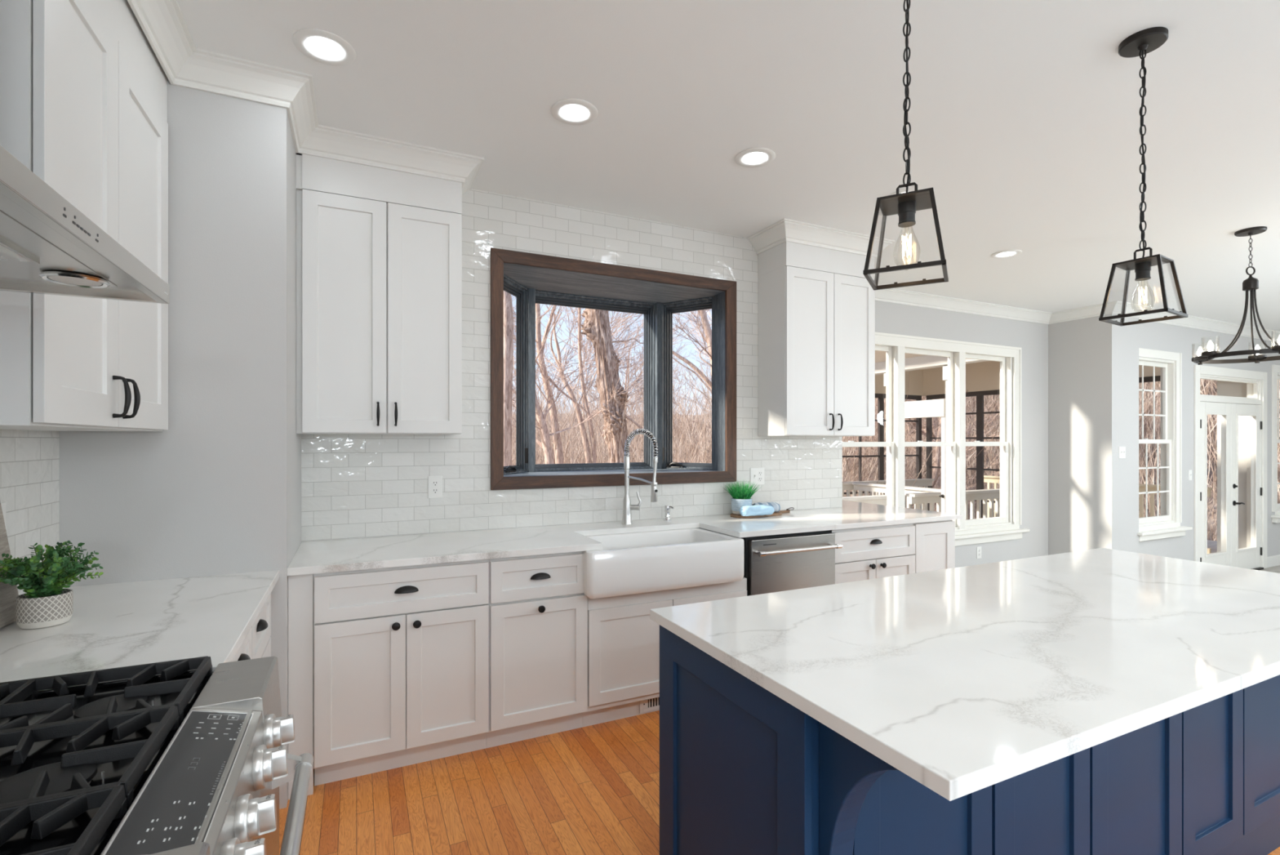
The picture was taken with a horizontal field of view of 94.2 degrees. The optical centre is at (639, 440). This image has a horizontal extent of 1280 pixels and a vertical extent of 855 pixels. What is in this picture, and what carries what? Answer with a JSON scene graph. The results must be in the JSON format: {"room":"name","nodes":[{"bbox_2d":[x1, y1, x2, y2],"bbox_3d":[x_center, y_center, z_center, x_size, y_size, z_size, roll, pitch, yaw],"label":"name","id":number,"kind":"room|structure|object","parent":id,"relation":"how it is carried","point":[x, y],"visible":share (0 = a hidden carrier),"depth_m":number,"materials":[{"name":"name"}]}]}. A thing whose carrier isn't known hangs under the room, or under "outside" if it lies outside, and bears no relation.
{"room":"kitchen","nodes":[
{"label":"kitchen","id":0,"kind":"room"},
{"bbox_2d":[59,78,301,808],"bbox_3d":[-1.840,0.015,2.522,0.668,2.785,0.845,0,0,-25],"label":"wall","id":1,"kind":"structure","parent":0,"point":[217,491],"depth_m":2.19,"materials":[{"name":"grey paint"}]},
{"bbox_2d":[0,0,168,431],"bbox_3d":[-1.591,-0.703,1.640,0.342,1.342,0.957,0,0,-25],"label":"upper cabinet","id":2,"kind":"object","parent":1,"relation":"attached to","point":[83,87],"visible":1,"depth_m":1.51,"materials":[{"name":"white paint"}]},
{"bbox_2d":[127,0,484,194],"bbox_3d":[-1.297,-1.326,2.173,0.724,0.102,2.283,0,0,13],"label":"trim","id":3,"kind":"structure","parent":1,"relation":"attached to","point":[162,22],"depth_m":2.24,"materials":[{"name":"white paint"}]},
{"bbox_2d":[301,188,842,542],"bbox_3d":[-0.110,0.015,3.721,3.488,2.785,0.146,0,0,-25],"label":"wall","id":4,"kind":"structure","parent":0,"point":[353,486],"depth_m":3.37,"materials":[{"name":"white tile"}]},
{"bbox_2d":[296,153,462,434],"bbox_3d":[-1.257,-0.703,2.903,0.713,1.342,0.343,0,0,-25],"label":"upper cabinet","id":5,"kind":"object","parent":4,"relation":"attached to","point":[382,247],"depth_m":2.77,"materials":[{"name":"white paint"}]},
{"bbox_2d":[427,475,442,497],"bbox_3d":[-1.091,0.247,3.169,0.072,0.118,0.007,0,0,-25],"label":"wall outlet","id":6,"kind":"object","parent":4,"relation":"attached to","point":[434,482],"visible":1,"depth_m":3.17,"materials":[{"name":"white plastic"}]},
{"bbox_2d":[431,480,438,486],"bbox_3d":[-1.089,0.227,3.167,0.033,0.033,0.002,0,0,-25],"label":"socket","id":7,"kind":"object","parent":6,"relation":"attached to","point":[434,482],"depth_m":3.17,"materials":[{"name":"grey"}]},
{"bbox_2d":[431,487,438,493],"bbox_3d":[-1.089,0.267,3.167,0.033,0.033,0.002,0,0,-25],"label":"socket","id":8,"kind":"object","parent":6,"relation":"attached to","point":[434,490],"depth_m":3.17,"materials":[{"name":"grey"}]},
{"bbox_2d":[490,247,736,489],"bbox_3d":[-0.238,-0.396,3.932,1.730,1.338,0.675,0,0,-25],"label":"window","id":9,"kind":"structure","parent":4,"relation":"in","point":[533,278],"depth_m":3.90,"materials":[{"name":"brown wood"}]},
{"bbox_2d":[750,467,764,484],"bbox_3d":[0.805,0.244,4.067,0.118,0.118,0.016,0,0,-25],"label":"wall outlet","id":10,"kind":"object","parent":4,"relation":"attached to","point":[757,474],"visible":0.97,"depth_m":4.07,"materials":[{"name":"white plastic"}]},
{"bbox_2d":[758,241,875,435],"bbox_3d":[1.229,-0.703,4.087,0.769,1.342,0.343,0,0,-25],"label":"upper cabinet","id":11,"kind":"object","parent":4,"relation":"attached to","point":[816,305],"visible":0.97,"depth_m":3.95,"materials":[{"name":"white paint"}]},
{"bbox_2d":[746,217,1279,342],"bbox_3d":[5.010,-1.326,6.214,9.609,0.102,1.027,0,0,-25],"label":"trim","id":12,"kind":"structure","parent":4,"relation":"attached to","point":[783,230],"depth_m":5.72,"materials":[{"name":"white paint"}]},
{"bbox_2d":[177,0,1279,331],"bbox_3d":[5.040,-1.437,2.311,13.211,0.120,8.140,0,0,-25],"label":"ceiling","id":13,"kind":"structure","parent":0,"point":[1024,117],"depth_m":2.52,"materials":[{"name":"white paint"}]},
{"bbox_2d":[292,27,355,66],"bbox_3d":[-1.104,-1.374,2.085,0.196,0.006,0.196,0,0,-25],"label":"recessed light","id":14,"kind":"object","parent":13,"relation":"in","point":[323,46],"visible":1,"depth_m":2.08,"materials":[{"name":"white plastic"}]},
{"bbox_2d":[551,97,597,124],"bbox_3d":[-0.275,-1.374,2.493,0.196,0.006,0.196,0,0,-25],"label":"recessed light","id":15,"kind":"object","parent":13,"relation":"in","point":[571,111],"visible":1,"depth_m":2.49,"materials":[{"name":"white plastic"}]},
{"bbox_2d":[734,147,775,167],"bbox_3d":[0.559,-1.374,2.894,0.196,0.006,0.196,0,0,-25],"label":"recessed light","id":16,"kind":"object","parent":13,"relation":"in","point":[753,157],"visible":1,"depth_m":2.89,"materials":[{"name":"white plastic"}]},
{"bbox_2d":[888,187,920,195],"bbox_3d":[1.493,-1.374,3.345,0.196,0.006,0.196,0,0,-25],"label":"recessed light","id":17,"kind":"object","parent":13,"relation":"in","point":[911,188],"visible":0.16,"depth_m":3.27,"materials":[{"name":"white plastic"}]},
{"bbox_2d":[862,0,948,289],"bbox_3d":[0.695,-0.900,1.549,0.188,0.954,0.188,0,0,29],"label":"lantern pendant","id":18,"kind":"object","parent":13,"relation":"hanging from","point":[906,204],"visible":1,"depth_m":1.54,"materials":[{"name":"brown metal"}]},
{"bbox_2d":[897,200,915,227],"bbox_3d":[0.695,-0.589,1.549,0.043,0.054,0.043,0,0,-25],"label":"socket","id":19,"kind":"object","parent":18,"relation":"attached to","point":[906,209],"depth_m":1.53,"materials":[{"name":"black metal"}]},
{"bbox_2d":[991,248,1022,257],"bbox_3d":[2.698,-1.374,4.385,0.196,0.006,0.196,0,0,-25],"label":"recessed light","id":20,"kind":"object","parent":13,"relation":"in","point":[1006,253],"visible":1,"depth_m":4.38,"materials":[{"name":"white plastic"}]},
{"bbox_2d":[1098,26,1187,325],"bbox_3d":[1.728,-0.898,2.046,0.188,0.959,0.188,0,0,-32],"label":"lantern pendant","id":21,"kind":"object","parent":13,"relation":"hanging from","point":[1140,43],"visible":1,"depth_m":2.04,"materials":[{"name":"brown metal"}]},
{"bbox_2d":[1134,262,1151,280],"bbox_3d":[1.728,-0.581,2.046,0.043,0.054,0.043,0,0,-25],"label":"socket","id":22,"kind":"object","parent":21,"relation":"attached to","point":[1142,269],"depth_m":2.03,"materials":[{"name":"black metal"}]},
{"bbox_2d":[1191,226,1279,364],"bbox_3d":[3.977,-0.954,3.901,0.588,0.847,0.602,0,0,-6],"label":"chandelier","id":23,"kind":"object","parent":13,"relation":"hanging from","point":[1251,284],"visible":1,"depth_m":3.89,"materials":[{"name":"brown metal"}]},
{"bbox_2d":[731,497,752,514],"bbox_3d":[0.665,0.427,3.889,0.135,0.100,0.135,0,0,-25],"label":"pot","id":24,"kind":"object","parent":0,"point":[736,503],"depth_m":3.84,"materials":[{"name":"white ceramic"}]},
{"bbox_2d":[279,710,1279,854],"bbox_3d":[1.225,1.483,0.555,4.811,0.150,8.250,0,0,-25],"label":"floor","id":25,"kind":"structure","parent":0,"point":[592,789],"depth_m":2.32,"materials":[{"name":"brown wood"}]},
{"bbox_2d":[0,656,313,854],"bbox_3d":[-0.934,0.934,0.815,0.819,0.948,0.835,0,0,-25],"label":"gas range","id":26,"kind":"object","parent":25,"relation":"on","point":[164,757],"visible":1,"depth_m":0.94,"materials":[{"name":"silver metal"}]},
{"bbox_2d":[0,669,213,854],"bbox_3d":[-1.019,0.490,0.775,0.630,0.024,0.827,0,0,-25],"label":"cooktop","id":27,"kind":"object","parent":26,"relation":"in","point":[43,749],"depth_m":0.93,"materials":[{"name":"black metal"}]},
{"bbox_2d":[232,627,251,661],"bbox_3d":[-1.368,0.966,1.513,0.652,0.884,0.388,0,0,-25],"label":"base cabinet","id":28,"kind":"object","parent":25,"relation":"on","point":[244,652],"visible":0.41,"depth_m":1.71,"materials":[{"name":"white paint"}]},
{"bbox_2d":[251,593,271,658],"bbox_3d":[-1.549,0.966,1.893,0.652,0.884,0.450,0,0,-25],"label":"base cabinet","id":29,"kind":"object","parent":25,"relation":"on","point":[261,627],"visible":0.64,"depth_m":2.02,"materials":[{"name":"white paint"}]},
{"bbox_2d":[0,569,279,682],"bbox_3d":[-1.434,0.508,1.653,0.636,0.029,1.072,0,0,-25],"label":"countertop","id":30,"kind":"structure","parent":29,"relation":"on","point":[135,623],"depth_m":1.56,"materials":[{"name":"white stone"}]},
{"bbox_2d":[0,501,18,627],"bbox_3d":[-1.657,0.292,1.472,0.059,0.399,0.362,0,0,-25],"label":"cutting board","id":31,"kind":"object","parent":30,"relation":"on","point":[8,593],"visible":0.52,"depth_m":1.59,"materials":[{"name":"grey wood"}]},
{"bbox_2d":[15,588,72,628],"bbox_3d":[-1.601,0.452,1.602,0.109,0.082,0.109,0,0,-25],"label":"pot","id":32,"kind":"object","parent":30,"relation":"on","point":[48,607],"depth_m":1.57,"materials":[{"name":"ceramic"}]},
{"bbox_2d":[0,540,103,628],"bbox_3d":[-1.609,0.383,1.608,0.298,0.222,0.232,0,0,45],"label":"potted plant","id":33,"kind":"object","parent":30,"relation":"on","point":[45,603],"visible":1,"depth_m":1.57,"materials":[{"name":"plant"}]},
{"bbox_2d":[288,559,488,799],"bbox_3d":[-1.154,0.966,2.765,0.778,0.884,0.678,0,0,-25],"label":"base cabinet","id":34,"kind":"object","parent":25,"relation":"on","point":[401,654],"depth_m":2.48,"materials":[{"name":"white paint"}]},
{"bbox_2d":[287,499,962,575],"bbox_3d":[0.120,0.508,3.714,3.897,0.029,1.277,0,0,-25],"label":"countertop","id":35,"kind":"structure","parent":34,"relation":"on","point":[369,553],"depth_m":3.06,"materials":[{"name":"white stone"}]},
{"bbox_2d":[621,428,657,524],"bbox_3d":[0.011,0.212,3.472,0.285,0.564,0.089,0,0,43],"label":"spring faucet","id":36,"kind":"object","parent":35,"relation":"on","point":[627,506],"visible":1,"depth_m":3.51,"materials":[{"name":"silver metal"}]},
{"bbox_2d":[582,527,744,598],"bbox_3d":[0.055,0.637,3.202,0.892,0.227,0.505,0,0,-25],"label":"farmhouse sink","id":37,"kind":"object","parent":35,"relation":"in","point":[641,562],"visible":0.85,"depth_m":3.00,"materials":[{"name":"white"}]},
{"bbox_2d":[663,505,674,520],"bbox_3d":[0.175,0.448,3.682,0.048,0.092,0.073,0,0,-25],"label":"soap dispenser","id":38,"kind":"object","parent":35,"relation":"on","point":[667,508],"visible":1,"depth_m":3.68,"materials":[{"name":"silver metal"}]},
{"bbox_2d":[730,506,794,518],"bbox_3d":[0.832,0.478,3.973,0.554,0.030,0.170,0,0,-34],"label":"serving board","id":39,"kind":"object","parent":35,"relation":"on","point":[780,512],"visible":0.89,"depth_m":3.86,"materials":[{"name":"brown wood"}]},
{"bbox_2d":[724,480,762,514],"bbox_3d":[0.667,0.364,3.882,0.251,0.224,0.224,0,0,-23],"label":"potted grass","id":40,"kind":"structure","parent":39,"relation":"on","point":[741,495],"depth_m":3.84,"materials":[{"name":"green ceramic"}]},
{"bbox_2d":[739,504,773,515],"bbox_3d":[0.749,0.445,3.813,0.212,0.064,0.089,0,0,-19],"label":"rolled towel","id":41,"kind":"object","parent":39,"relation":"on","point":[762,509],"visible":1,"depth_m":3.78,"materials":[{"name":"fabric"}]},
{"bbox_2d":[751,502,780,511],"bbox_3d":[0.837,0.443,3.963,0.175,0.067,0.095,0,0,-16],"label":"rolled towel","id":42,"kind":"object","parent":39,"relation":"on","point":[776,506],"visible":0.46,"depth_m":3.94,"materials":[{"name":"fabric"}]},
{"bbox_2d":[486,551,587,747],"bbox_3d":[-0.592,0.966,3.032,0.466,0.884,0.678,0,0,-25],"label":"base cabinet","id":43,"kind":"object","parent":25,"relation":"on","point":[538,604],"visible":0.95,"depth_m":2.76,"materials":[{"name":"white paint"}]},
{"bbox_2d":[582,577,746,726],"bbox_3d":[0.031,1.080,3.345,0.926,0.655,0.648,0,0,-25],"label":"base cabinet","id":44,"kind":"object","parent":25,"relation":"on","point":[624,641],"visible":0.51,"depth_m":2.96,"materials":[{"name":"white paint"}]},
{"bbox_2d":[639,696,659,713],"bbox_3d":[0.174,1.358,3.137,0.388,0.084,0.008,0,0,-25],"label":"floor register","id":45,"kind":"object","parent":44,"relation":"attached to","point":[652,704],"visible":0.35,"depth_m":3.08,"materials":[{"name":"white paint"}]},
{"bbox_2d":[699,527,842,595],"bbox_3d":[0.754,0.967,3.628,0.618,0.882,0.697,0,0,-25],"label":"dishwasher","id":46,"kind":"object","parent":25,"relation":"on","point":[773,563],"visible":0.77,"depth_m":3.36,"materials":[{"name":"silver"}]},
{"bbox_2d":[831,523,915,583],"bbox_3d":[1.325,0.966,3.945,0.683,0.884,0.678,0,0,-25],"label":"base cabinet","id":47,"kind":"object","parent":25,"relation":"on","point":[868,553],"visible":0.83,"depth_m":3.66,"materials":[{"name":"white paint"}]},
{"bbox_2d":[913,520,955,573],"bbox_3d":[1.733,0.966,4.316,0.371,0.884,0.937,0,0,-25],"label":"end panel","id":48,"kind":"object","parent":25,"relation":"on","point":[935,541],"visible":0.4,"depth_m":3.90,"materials":[{"name":"white paint"}]},
{"bbox_2d":[659,624,1279,854],"bbox_3d":[1.273,0.966,1.816,2.280,0.884,0.875,0,0,-25],"label":"kitchen island","id":49,"kind":"object","parent":25,"relation":"on","point":[744,770],"visible":0.4,"depth_m":1.52,"materials":[{"name":"blue paint"}]},
{"bbox_2d":[649,547,1279,800],"bbox_3d":[1.291,0.508,1.806,2.330,0.029,0.978,0,0,-25],"label":"island countertop","id":50,"kind":"structure","parent":49,"relation":"on","point":[966,680],"depth_m":1.40,"materials":[{"name":"white stone"}]},
{"bbox_2d":[875,300,1048,567],"bbox_3d":[2.881,0.115,5.841,3.735,2.985,0.130,0,0,-25],"label":"wall","id":51,"kind":"structure","parent":0,"point":[1031,337],"depth_m":6.33,"materials":[{"name":"grey paint"}]},
{"bbox_2d":[842,332,1029,546],"bbox_3d":[2.772,0.028,5.750,2.910,2.020,0.180,0,0,-25],"label":"window","id":52,"kind":"structure","parent":51,"relation":"in","point":[1006,526],"depth_m":5.92,"materials":[{"name":"white paint"}]},
{"bbox_2d":[976,546,981,558],"bbox_3d":[3.435,1.133,6.029,0.072,0.118,0.007,0,0,-25],"label":"wall outlet","id":53,"kind":"object","parent":51,"relation":"attached to","point":[978,548],"visible":1,"depth_m":6.03,"materials":[{"name":"white plastic"}]},
{"bbox_2d":[1048,313,1119,555],"bbox_3d":[4.668,0.115,6.282,0.130,2.985,0.610,0,0,-25],"label":"wall","id":54,"kind":"structure","parent":0,"point":[1083,353],"depth_m":6.22,"materials":[{"name":"grey paint"}]},
{"bbox_2d":[1119,316,1279,560],"bbox_3d":[7.087,0.115,7.190,5.020,2.985,0.170,0,0,-25],"label":"wall","id":55,"kind":"structure","parent":0,"point":[1153,335],"depth_m":6.57,"materials":[{"name":"grey paint"}]},
{"bbox_2d":[1118,446,1125,457],"bbox_3d":[4.906,0.120,6.049,0.118,0.118,0.016,0,0,-25],"label":"light switch","id":56,"kind":"object","parent":55,"relation":"attached to","point":[1122,450],"visible":1,"depth_m":6.05,"materials":[{"name":"white plastic"}]},
{"bbox_2d":[1137,347,1192,541],"bbox_3d":[5.605,0.038,6.454,1.030,2.020,0.205,0,0,-25],"label":"window","id":57,"kind":"structure","parent":55,"relation":"in","point":[1166,525],"depth_m":6.57,"materials":[{"name":"white paint"}]},
{"bbox_2d":[1194,364,1266,569],"bbox_3d":[7.088,0.373,7.177,1.800,2.470,0.194,0,0,-25],"label":"door","id":58,"kind":"structure","parent":55,"relation":"in","point":[1254,556],"depth_m":7.15,"materials":[{"name":"white paint"}]},
{"bbox_2d":[1266,554,1279,567],"bbox_3d":[7.277,1.540,7.223,4.630,0.135,0.014,0,0,-25],"label":"baseboard","id":59,"kind":"structure","parent":55,"relation":"attached to","point":[1272,561],"depth_m":7.61,"materials":[{"name":"white paint"}]},
{"bbox_2d":[1271,364,1279,523],"bbox_3d":[8.562,0.038,7.862,1.140,2.020,0.205,0,0,-25],"label":"window","id":60,"kind":"structure","parent":55,"relation":"in","point":[1275,368],"depth_m":7.62,"materials":[{"name":"white paint"}]},
{"bbox_2d":[1259,564,1279,573],"bbox_3d":[7.189,1.683,3.395,8.400,0.150,8.250,0,0,-25],"label":"floor","id":61,"kind":"structure","parent":0,"point":[1276,568],"depth_m":7.43,"materials":[{"name":"grey wood"}]},
{"bbox_2d":[1217,380,1246,551],"bbox_3d":[7.881,0.308,7.848,0.260,2.640,0.325,0,0,-25],"label":"pillar","id":62,"kind":"structure","parent":61,"relation":"on","point":[1224,388],"depth_m":7.73,"materials":[{"name":"white paint"}]},
{"bbox_2d":[1138,364,1160,377],"bbox_3d":[6.949,-1.052,9.423,1.950,0.080,3.960,0,0,-25],"label":"roof","id":63,"kind":"structure","parent":62,"relation":"on","point":[1148,371],"depth_m":8.66,"materials":[{"name":"beige"}]},
{"bbox_2d":[1138,375,1160,382],"bbox_3d":[7.865,-1.022,9.859,0.080,0.180,3.960,0,0,-25],"label":"roof edge","id":64,"kind":"object","parent":63,"relation":"attached to","point":[1157,378],"visible":0.02,"depth_m":9.40,"materials":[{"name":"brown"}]},
{"bbox_3d":[-0.781,0.015,-0.654,0.150,2.785,7.490,0,0,-25],"label":"wall","id":65,"kind":"structure","parent":0,"visible":0},
{"bbox_2d":[0,429,59,595],"bbox_3d":[-1.065,0.221,0.127,0.009,0.546,4.145,0,0,-25],"label":"backsplash","id":66,"kind":"structure","parent":65,"relation":"attached to","point":[29,460],"depth_m":1.82,"materials":[{"name":"white tile"}]},
{"bbox_2d":[0,502,6,530],"bbox_3d":[-1.784,0.233,1.656,0.007,0.118,0.072,0,0,-25],"label":"wall outlet","id":67,"kind":"object","parent":66,"relation":"attached to","point":[3,504],"visible":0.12,"depth_m":1.68,"materials":[{"name":"white plastic"}]},
{"bbox_2d":[0,145,169,303],"bbox_3d":[-1.052,-0.832,0.741,0.542,1.080,0.923,0,0,-25],"label":"range hood","id":68,"kind":"object","parent":65,"relation":"attached to","point":[48,246],"visible":1,"depth_m":0.96,"materials":[{"name":"silver metal"}]},
{"label":"outside","id":69,"kind":"structure","parent":0,"visible":0},
{"bbox_2d":[511,380,1279,540],"bbox_3d":[-3.482,-4.047,42.202,90.000,15.783,70.800,0,0,-25],"label":"ground","id":70,"kind":"structure","parent":69,"point":[1211,504],"depth_m":14.72,"materials":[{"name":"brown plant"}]},
{"bbox_2d":[503,290,513,466],"bbox_3d":[-2.192,-1.172,6.695,2.917,9.161,3.168,0,0,14],"label":"slender tree","id":71,"kind":"object","parent":70,"relation":"on","point":[508,303],"visible":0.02,"depth_m":6.35,"materials":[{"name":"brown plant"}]},
{"bbox_2d":[511,295,603,443],"bbox_3d":[-5.326,-3.367,19.135,8.124,13.977,7.032,0,0,27],"label":"bare tree","id":72,"kind":"object","parent":70,"relation":"on","point":[512,295],"visible":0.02,"depth_m":19.18,"materials":[{"name":"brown plant"}]},
{"bbox_2d":[512,302,606,463],"bbox_3d":[-1.360,-1.087,9.093,3.570,9.393,3.176,0,0,-38],"label":"slender tree","id":73,"kind":"object","parent":70,"relation":"on","point":[558,453],"visible":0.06,"depth_m":9.46,"materials":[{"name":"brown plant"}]},
{"bbox_2d":[511,304,643,463],"bbox_3d":[-1.251,0.242,9.069,3.361,6.532,2.772,0,0,-21],"label":"slender tree","id":74,"kind":"object","parent":70,"relation":"on","point":[540,421],"visible":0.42,"depth_m":8.96,"materials":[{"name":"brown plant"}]},
{"bbox_2d":[511,295,643,462],"bbox_3d":[-1.010,-0.110,11.364,3.342,7.436,3.050,0,0,36],"label":"slender tree","id":75,"kind":"object","parent":70,"relation":"on","point":[580,419],"visible":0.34,"depth_m":11.06,"materials":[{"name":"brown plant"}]},
{"bbox_2d":[535,305,674,462],"bbox_3d":[-1.227,-0.576,11.304,3.655,8.372,3.010,0,0,20],"label":"slender tree","id":76,"kind":"object","parent":70,"relation":"on","point":[585,402],"visible":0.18,"depth_m":10.98,"materials":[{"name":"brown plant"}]},
{"bbox_2d":[580,308,643,462],"bbox_3d":[-0.674,-1.832,9.081,4.182,10.479,4.683,0,0,26],"label":"tree","id":77,"kind":"object","parent":70,"relation":"on","point":[596,326],"visible":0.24,"depth_m":8.87,"materials":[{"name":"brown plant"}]},
{"bbox_2d":[537,313,702,455],"bbox_3d":[-0.599,-0.835,21.876,5.998,7.701,4.416,0,0,1],"label":"bare tree","id":78,"kind":"object","parent":70,"relation":"on","point":[591,395],"visible":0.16,"depth_m":21.75,"materials":[{"name":"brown plant"}]},
{"bbox_2d":[561,309,697,462],"bbox_3d":[-0.362,-1.193,21.683,5.005,8.501,4.818,0,0,-9],"label":"bare tree","id":79,"kind":"object","parent":70,"relation":"on","point":[625,345],"visible":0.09,"depth_m":21.60,"materials":[{"name":"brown plant"}]},
{"bbox_2d":[619,314,697,456],"bbox_3d":[0.528,-1.063,22.767,4.055,8.058,4.684,0,0,20],"label":"bare tree","id":80,"kind":"object","parent":70,"relation":"on","point":[635,369],"visible":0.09,"depth_m":21.65,"materials":[{"name":"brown plant"}]},
{"bbox_2d":[631,308,711,458],"bbox_3d":[2.384,-2.522,22.704,6.951,11.960,6.018,0,0,-33],"label":"bare tree","id":81,"kind":"object","parent":70,"relation":"on","point":[694,317],"visible":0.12,"depth_m":22.57,"materials":[{"name":"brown plant"}]},
{"bbox_2d":[672,308,711,392],"bbox_3d":[0.810,-1.134,10.453,3.941,9.487,2.693,0,0,-29],"label":"slender tree","id":82,"kind":"object","parent":70,"relation":"on","point":[708,331],"visible":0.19,"depth_m":9.95,"materials":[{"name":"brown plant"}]},
{"bbox_2d":[672,309,711,412],"bbox_3d":[5.225,-5.348,39.654,6.480,12.880,7.486,0,0,12],"label":"bare tree","id":83,"kind":"object","parent":70,"relation":"on","point":[707,367],"visible":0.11,"depth_m":39.67,"materials":[{"name":"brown plant"}]},
{"bbox_2d":[511,323,999,508],"bbox_3d":[-0.961,-1.091,18.287,24.066,10.093,21.283,0,0,4],"label":"undergrowth","id":84,"kind":"object","parent":70,"relation":"on","point":[571,446],"visible":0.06,"depth_m":13.84,"materials":[{"name":"plant"}]},
{"bbox_2d":[706,313,886,497],"bbox_3d":[3.916,-1.126,13.672,4.129,9.470,5.353,0,0,38],"label":"bare tree","id":85,"kind":"object","parent":70,"relation":"on","point":[854,453],"visible":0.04,"depth_m":13.23,"materials":[{"name":"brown plant"}]},
{"bbox_2d":[844,399,939,479],"bbox_3d":[5.540,-2.800,16.573,5.202,9.511,6.253,0,0,-41],"label":"bare tree","id":86,"kind":"object","parent":70,"relation":"on","point":[877,399],"visible":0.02,"depth_m":15.88,"materials":[{"name":"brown plant"}]},
{"bbox_2d":[875,395,941,507],"bbox_3d":[7.262,-4.075,15.381,5.947,12.704,8.288,0,0,5],"label":"bare tree","id":87,"kind":"object","parent":70,"relation":"on","point":[938,484],"visible":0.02,"depth_m":14.62,"materials":[{"name":"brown plant"}]},
{"bbox_2d":[845,396,970,496],"bbox_3d":[5.591,-0.997,13.383,4.613,8.138,4.791,0,0,-15],"label":"bare tree","id":88,"kind":"object","parent":70,"relation":"on","point":[876,465],"visible":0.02,"depth_m":13.37,"materials":[{"name":"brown plant"}]},
{"bbox_2d":[842,394,999,511],"bbox_3d":[6.825,-0.630,13.675,4.447,7.217,5.612,0,0,-36],"label":"bare tree","id":89,"kind":"object","parent":70,"relation":"on","point":[936,463],"visible":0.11,"depth_m":13.50,"materials":[{"name":"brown plant"}]},
{"bbox_2d":[844,378,1279,541],"bbox_3d":[12.427,-2.055,16.950,15.998,9.644,16.852,0,0,-35],"label":"trees","id":90,"kind":"object","parent":70,"relation":"on","point":[1148,386],"visible":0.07,"depth_m":14.48,"materials":[{"name":"plant"}]},
{"bbox_2d":[1138,379,1210,433],"bbox_3d":[13.245,-3.272,14.732,5.090,6.546,4.033,0,0,-31],"label":"bare tree","id":91,"kind":"object","parent":70,"relation":"on","point":[1202,380],"visible":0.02,"depth_m":15.11,"materials":[{"name":"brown plant"}]},
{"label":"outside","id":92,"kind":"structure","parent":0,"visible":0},
{"bbox_2d":[1207,539,1217,552],"bbox_3d":[5.123,1.678,8.896,8.300,0.100,3.440,0,0,-25],"label":"porch deck","id":93,"kind":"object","parent":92,"point":[1212,544],"depth_m":9.21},
{"bbox_2d":[842,494,887,505],"bbox_3d":[2.428,1.098,6.915,1.530,0.880,0.130,0,0,-25],"label":"porch railing","id":94,"kind":"object","parent":93,"relation":"on","point":[877,499],"visible":0.05,"depth_m":7.01,"materials":[{"name":"white paint"}]},
{"bbox_2d":[842,393,921,493],"bbox_3d":[3.643,0.408,9.853,2.850,2.400,0.060,0,0,-25],"label":"screen","id":95,"kind":"object","parent":93,"relation":"on","point":[880,455],"visible":0.27,"depth_m":10.05,"materials":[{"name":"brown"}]},
{"bbox_2d":[884,373,887,494],"bbox_3d":[3.149,0.393,7.414,0.140,2.470,0.160,0,0,-25],"label":"porch post","id":96,"kind":"object","parent":93,"relation":"on","point":[884,373],"visible":0.06,"depth_m":7.43,"materials":[{"name":"white paint"}]},
{"bbox_2d":[875,355,987,374],"bbox_3d":[2.989,-0.922,7.737,0.150,0.140,3.180,0,0,-25],"label":"beam","id":97,"kind":"structure","parent":96,"relation":"on","point":[924,362],"depth_m":6.96,"materials":[{"name":"white paint"}]},
{"bbox_2d":[875,350,999,395],"bbox_3d":[4.029,-1.062,8.403,4.100,0.540,3.490,0,0,-25],"label":"porch roof","id":98,"kind":"structure","parent":97,"relation":"on","point":[980,375],"depth_m":9.97,"materials":[{"name":"beige"}]},
{"bbox_2d":[842,478,934,509],"bbox_3d":[3.382,1.098,9.529,3.700,0.880,0.130,0,0,-25],"label":"porch railing","id":99,"kind":"object","parent":93,"relation":"on","point":[921,482],"visible":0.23,"depth_m":10.01,"materials":[{"name":"white paint"}]},
{"bbox_2d":[851,481,941,508],"bbox_3d":[3.799,1.098,8.654,0.130,0.880,1.800,0,0,-25],"label":"porch railing","id":100,"kind":"object","parent":93,"relation":"on","point":[867,486],"visible":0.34,"depth_m":8.96,"materials":[{"name":"white paint"}]},
{"bbox_2d":[904,398,945,512],"bbox_3d":[3.306,0.568,7.037,0.120,2.080,0.685,0,0,-25],"label":"screen door","id":101,"kind":"structure","parent":93,"relation":"on","point":[933,407],"depth_m":6.80,"materials":[{"name":"white paint"}]},
{"bbox_2d":[942,365,947,512],"bbox_3d":[3.496,0.393,6.696,0.110,2.470,0.125,0,0,-25],"label":"porch post","id":102,"kind":"object","parent":93,"relation":"on","point":[944,367],"visible":0.2,"depth_m":6.71,"materials":[{"name":"white paint"}]},
{"bbox_2d":[926,389,999,518],"bbox_3d":[5.455,0.408,9.548,0.060,2.400,1.950,0,0,-25],"label":"screen","id":103,"kind":"object","parent":93,"relation":"on","point":[980,412],"visible":0.35,"depth_m":9.55,"materials":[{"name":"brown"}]},
{"bbox_2d":[983,475,1212,553],"bbox_3d":[7.011,1.088,9.513,0.130,0.900,3.250,0,0,-25],"label":"porch railing","id":104,"kind":"object","parent":93,"relation":"on","point":[987,478],"visible":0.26,"depth_m":8.73,"materials":[{"name":"beige paint"}]},
{"bbox_3d":[5.892,0.293,8.654,0.200,2.670,0.200,0,0,-25],"label":"porch post","id":105,"kind":"object","parent":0,"visible":0},
{"bbox_2d":[906,488,999,519],"bbox_3d":[4.613,1.098,7.956,2.830,0.880,0.130,0,0,-25],"label":"porch railing","id":106,"kind":"object","parent":105,"relation":"attached to","point":[923,498],"visible":0.31,"depth_m":7.82,"materials":[{"name":"white paint"}]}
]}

